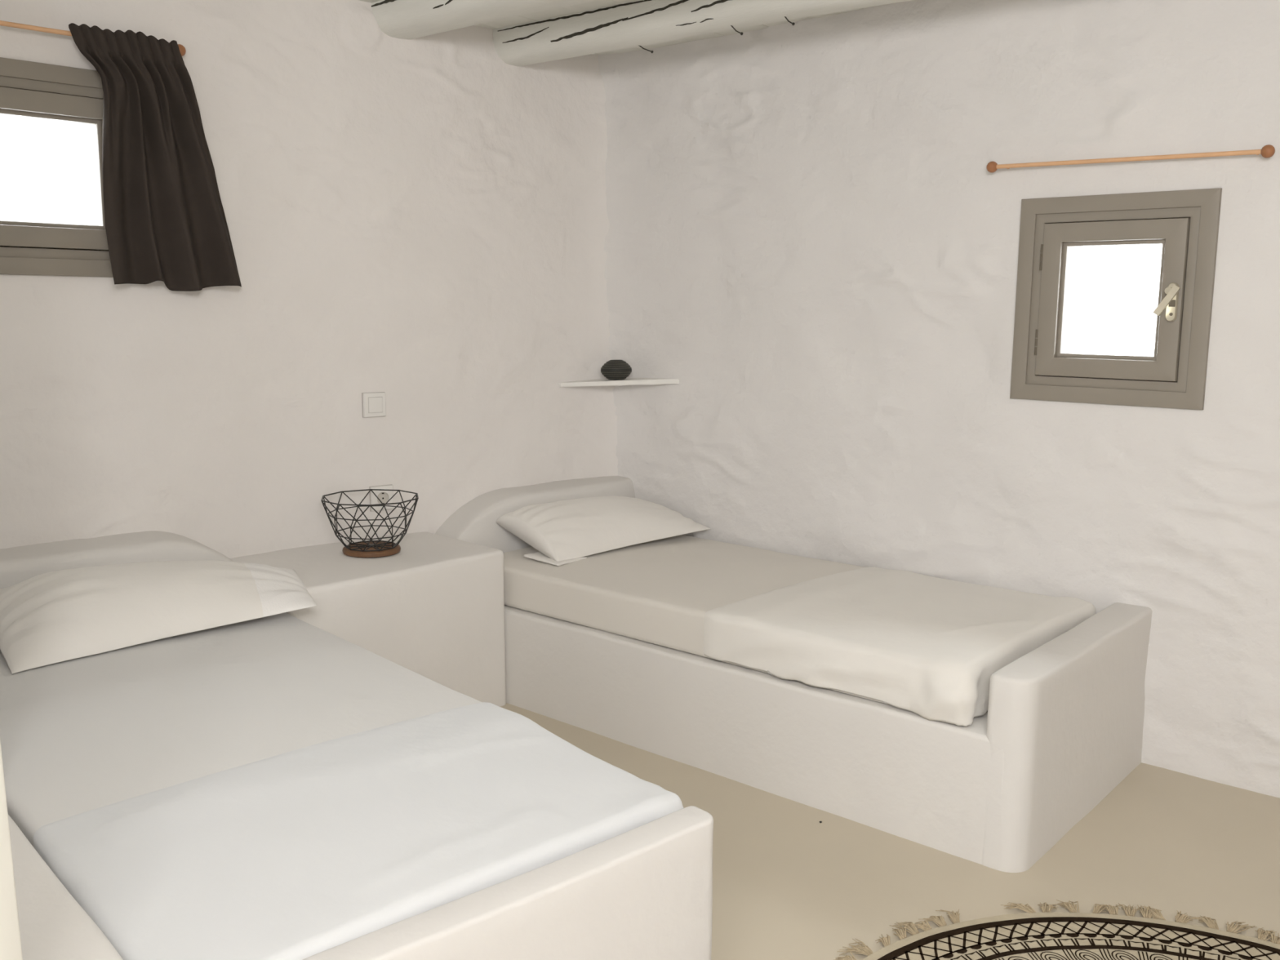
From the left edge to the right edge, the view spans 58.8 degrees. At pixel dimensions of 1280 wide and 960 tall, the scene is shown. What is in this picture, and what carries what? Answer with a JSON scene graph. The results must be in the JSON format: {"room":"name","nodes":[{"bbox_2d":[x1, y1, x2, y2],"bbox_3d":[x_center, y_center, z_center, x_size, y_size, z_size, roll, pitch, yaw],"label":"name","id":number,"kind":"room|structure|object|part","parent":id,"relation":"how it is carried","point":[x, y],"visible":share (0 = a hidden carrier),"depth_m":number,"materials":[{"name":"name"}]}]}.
{"room":"traditional dwelling","nodes":[
{"label":"traditional dwelling","id":0,"kind":"room"},
{"bbox_2d":[0,0,617,558],"bbox_3d":[-0.950,-0.473,3.752,2.970,2.440,0.132,-7,11,-41],"label":"wall","id":1,"kind":"structure","parent":0,"point":[423,222],"depth_m":3.63,"materials":[{"name":"paint"}]},
{"bbox_2d":[0,57,113,277],"bbox_3d":[-1.621,-0.835,3.071,0.570,0.556,0.082,-7,11,-42],"label":"window","id":2,"kind":"structure","parent":1,"relation":"in","point":[28,89],"depth_m":3.06,"materials":[{"name":"beige paint"}]},
{"bbox_2d":[0,20,186,56],"bbox_3d":[-1.579,-1.180,2.977,0.757,0.036,0.067,-7,11,-41],"label":"curtain rod","id":3,"kind":"object","parent":1,"relation":"attached to","point":[182,49],"visible":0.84,"depth_m":2.96,"materials":[{"name":"orange wood"}]},
{"bbox_2d":[68,22,241,291],"bbox_3d":[-1.340,-0.886,3.189,0.445,0.700,0.071,-7,11,-42],"label":"curtain","id":4,"kind":"object","parent":3,"relation":"hanging from","point":[165,220],"visible":1,"depth_m":3.18,"materials":[{"name":"grey fabric"}]},
{"bbox_2d":[361,391,386,417],"bbox_3d":[-0.889,-0.252,3.796,0.082,0.082,0.025,-7,11,-42],"label":"light switch","id":5,"kind":"object","parent":1,"relation":"attached to","point":[373,404],"visible":1,"depth_m":3.78,"materials":[{"name":"white plastic"}]},
{"bbox_2d":[368,484,393,511],"bbox_3d":[-0.878,0.061,3.857,0.084,0.084,0.024,-7,11,-42],"label":"power outlet","id":6,"kind":"object","parent":1,"relation":"attached to","point":[384,495],"visible":0.81,"depth_m":3.85,"materials":[{"name":"white plastic"}]},
{"bbox_2d":[359,0,891,55],"bbox_3d":[-0.024,-1.157,1.087,5.609,0.050,5.120,8,11,40],"label":"ceiling","id":7,"kind":"structure","parent":0,"point":[555,12],"depth_m":3.82,"materials":[{"name":"white paint"}]},
{"bbox_2d":[371,0,598,39],"bbox_3d":[1.033,-1.299,2.232,5.008,0.197,0.206,7,11,39],"label":"ceiling beam","id":8,"kind":"structure","parent":7,"relation":"attached to","point":[397,19],"depth_m":3.48,"materials":[{"name":"grey"}]},
{"bbox_2d":[492,0,912,66],"bbox_3d":[1.382,-1.348,2.595,4.963,0.224,0.202,7,11,38],"label":"ceiling beam","id":9,"kind":"structure","parent":7,"relation":"attached to","point":[635,24],"depth_m":3.59,"materials":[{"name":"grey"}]},
{"bbox_2d":[639,45,653,53],"bbox_3d":[0.012,-1.418,3.723,0.081,0.024,0.009,-7,12,-43],"label":"nail","id":10,"kind":"object","parent":9,"relation":"attached to","point":[651,51],"visible":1,"depth_m":3.73,"materials":[{"name":"grey metal"}]},
{"bbox_2d":[730,25,742,35],"bbox_3d":[0.296,-1.378,3.474,0.052,0.024,0.009,-7,12,-43],"label":"nail","id":11,"kind":"object","parent":9,"relation":"attached to","point":[741,33],"visible":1,"depth_m":3.48,"materials":[{"name":"grey metal"}]},
{"bbox_2d":[784,16,795,25],"bbox_3d":[0.440,-1.358,3.352,0.044,0.024,0.009,-7,12,-42],"label":"nail","id":12,"kind":"object","parent":9,"relation":"attached to","point":[785,17],"visible":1,"depth_m":3.36,"materials":[{"name":"grey metal"}]},
{"bbox_2d":[500,702,1279,959],"bbox_3d":[-0.077,1.137,1.444,5.350,0.080,5.100,8,11,40],"label":"floor","id":13,"kind":"structure","parent":0,"point":[788,884],"depth_m":2.69,"materials":[{"name":"beige concrete"}]},
{"bbox_2d":[0,740,22,959],"bbox_3d":[-0.654,0.051,1.004,0.065,2.210,0.140,-1,9,0],"label":"door","id":14,"kind":"structure","parent":13,"relation":"on","point":[11,948],"depth_m":1.11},
{"bbox_2d":[0,530,713,959],"bbox_3d":[-1.057,0.643,2.332,1.271,0.677,2.276,-7,11,-40],"label":"bed base","id":15,"kind":"object","parent":13,"relation":"on","point":[645,891],"visible":0.27,"depth_m":1.70,"materials":[{"name":"paint"}]},
{"bbox_3d":[-1.591,0.346,3.157,0.961,0.346,0.253,-7,11,-42],"label":"headboard","id":16,"kind":"part","parent":15,"relation":"part of","materials":[{"name":"paint"}]},
{"bbox_2d":[0,612,481,846],"bbox_3d":[-0.870,0.542,2.354,0.880,0.170,1.908,-7,11,-42],"label":"mattress","id":17,"kind":"object","parent":15,"relation":"on","point":[78,735],"visible":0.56,"depth_m":2.32,"materials":[{"name":"white fabric"}]},
{"bbox_2d":[0,560,316,673],"bbox_3d":[-1.212,0.293,2.928,0.823,0.149,0.471,-6,11,-37],"label":"pillow","id":18,"kind":"object","parent":17,"relation":"on","point":[51,617],"visible":1,"depth_m":2.77,"materials":[{"name":"white fabric"}]},
{"bbox_2d":[33,702,683,959],"bbox_3d":[-0.440,0.614,1.867,0.938,0.178,0.616,-8,12,-44],"label":"blanket","id":19,"kind":"object","parent":17,"relation":"on","point":[302,853],"visible":0.77,"depth_m":1.77,"materials":[{"name":"white fabric"}]},
{"bbox_3d":[-0.333,0.855,1.541,1.194,0.506,0.072,-7,11,-41],"label":"footboard","id":20,"kind":"part","parent":15,"relation":"part of","materials":[{"name":"paint"}]},
{"bbox_2d":[229,531,506,706],"bbox_3d":[-0.898,0.510,3.631,0.568,0.558,0.832,8,11,40],"label":"nightstand","id":21,"kind":"object","parent":13,"relation":"on","point":[433,608],"visible":0.39,"depth_m":3.51,"materials":[{"name":"paint"}]},
{"bbox_2d":[320,488,418,557],"bbox_3d":[-0.856,0.141,3.615,0.312,0.180,0.298,8,11,40],"label":"wire basket","id":22,"kind":"object","parent":21,"relation":"on","point":[364,548],"visible":1,"depth_m":3.58,"materials":[{"name":"black metal"}]},
{"bbox_2d":[435,475,1151,872],"bbox_3d":[0.356,0.454,3.684,2.244,0.680,1.000,8,11,40],"label":"bed base","id":23,"kind":"object","parent":13,"relation":"on","point":[1061,727],"visible":0.49,"depth_m":3.00,"materials":[{"name":"paint"}]},
{"bbox_3d":[-0.353,0.194,4.253,0.880,0.349,0.267,-7,11,-41],"label":"headboard","id":24,"kind":"part","parent":23,"relation":"part of","materials":[{"name":"paint"}]},
{"bbox_2d":[503,534,887,704],"bbox_3d":[0.372,0.378,3.604,1.808,0.148,0.845,8,11,40],"label":"mattress","id":25,"kind":"object","parent":23,"relation":"on","point":[660,592],"visible":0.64,"depth_m":3.59,"materials":[{"name":"white fabric"}]},
{"bbox_2d":[496,496,711,566],"bbox_3d":[-0.134,0.151,4.093,0.748,0.162,0.369,-7,12,-43],"label":"pillow","id":26,"kind":"object","parent":25,"relation":"on","point":[566,531],"visible":1,"depth_m":3.95,"materials":[{"name":"white fabric"}]},
{"bbox_2d":[703,567,1096,726],"bbox_3d":[0.757,0.426,3.266,0.824,0.166,0.917,8,11,40],"label":"blanket","id":27,"kind":"object","parent":25,"relation":"on","point":[931,647],"visible":0.89,"depth_m":3.05,"materials":[{"name":"beige fabric"}]},
{"bbox_3d":[1.162,0.652,3.018,0.120,0.503,0.985,8,11,40],"label":"footboard","id":28,"kind":"part","parent":23,"relation":"part of","materials":[{"name":"paint"}]},
{"bbox_2d":[834,899,1279,959],"bbox_3d":[0.928,1.046,1.768,1.529,0.023,1.536,8,11,40],"label":"round rug","id":29,"kind":"object","parent":13,"relation":"on","point":[1047,935],"visible":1,"depth_m":2.37,"materials":[{"name":"fabric"}]},
{"bbox_2d":[598,0,1279,798],"bbox_3d":[1.553,-0.345,3.075,5.201,2.440,0.076,8,11,40],"label":"wall","id":30,"kind":"structure","parent":0,"point":[811,233],"depth_m":3.55,"materials":[{"name":"paint"}]},
{"bbox_2d":[558,377,679,386],"bbox_3d":[-0.097,-0.378,4.369,0.465,0.037,0.343,8,11,40],"label":"corner shelf","id":31,"kind":"object","parent":30,"relation":"attached to","point":[628,381],"visible":0.74,"depth_m":4.32,"materials":[{"name":"white"}]},
{"bbox_2d":[600,360,631,379],"bbox_3d":[-0.091,-0.425,4.366,0.120,0.075,0.120,4,9,21],"label":"vase","id":32,"kind":"object","parent":31,"relation":"on","point":[611,369],"visible":1,"depth_m":4.33,"materials":[{"name":"black ceramic"}]},
{"bbox_2d":[1009,187,1222,409],"bbox_3d":[1.337,-0.512,3.238,0.544,0.591,0.137,8,11,40],"label":"window","id":33,"kind":"structure","parent":30,"relation":"in","point":[1186,223],"depth_m":3.21,"materials":[{"name":"beige paint"}]},
{"bbox_3d":[1.351,-0.515,3.254,0.395,0.442,0.065,8,11,40],"label":"sash","id":34,"kind":"part","parent":33,"relation":"part of","materials":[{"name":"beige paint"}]},
{"bbox_3d":[1.438,-0.489,3.091,0.061,0.084,0.043,8,11,40],"label":"handle lever","id":35,"kind":"part","parent":33,"relation":"part of","materials":[{"name":"silver metal"}]},
{"bbox_3d":[1.458,-0.487,3.112,0.027,0.105,0.014,8,11,40],"label":"handle plate","id":36,"kind":"part","parent":33,"relation":"part of","materials":[{"name":"silver metal"}]},
{"bbox_2d":[986,144,1275,172],"bbox_3d":[1.339,-0.888,3.155,0.771,0.046,0.066,8,11,40],"label":"curtain rod","id":37,"kind":"object","parent":30,"relation":"attached to","point":[1267,151],"visible":1,"depth_m":3.10,"materials":[{"name":"light wood"},{"name":"reddish-brown wood"}]}
]}

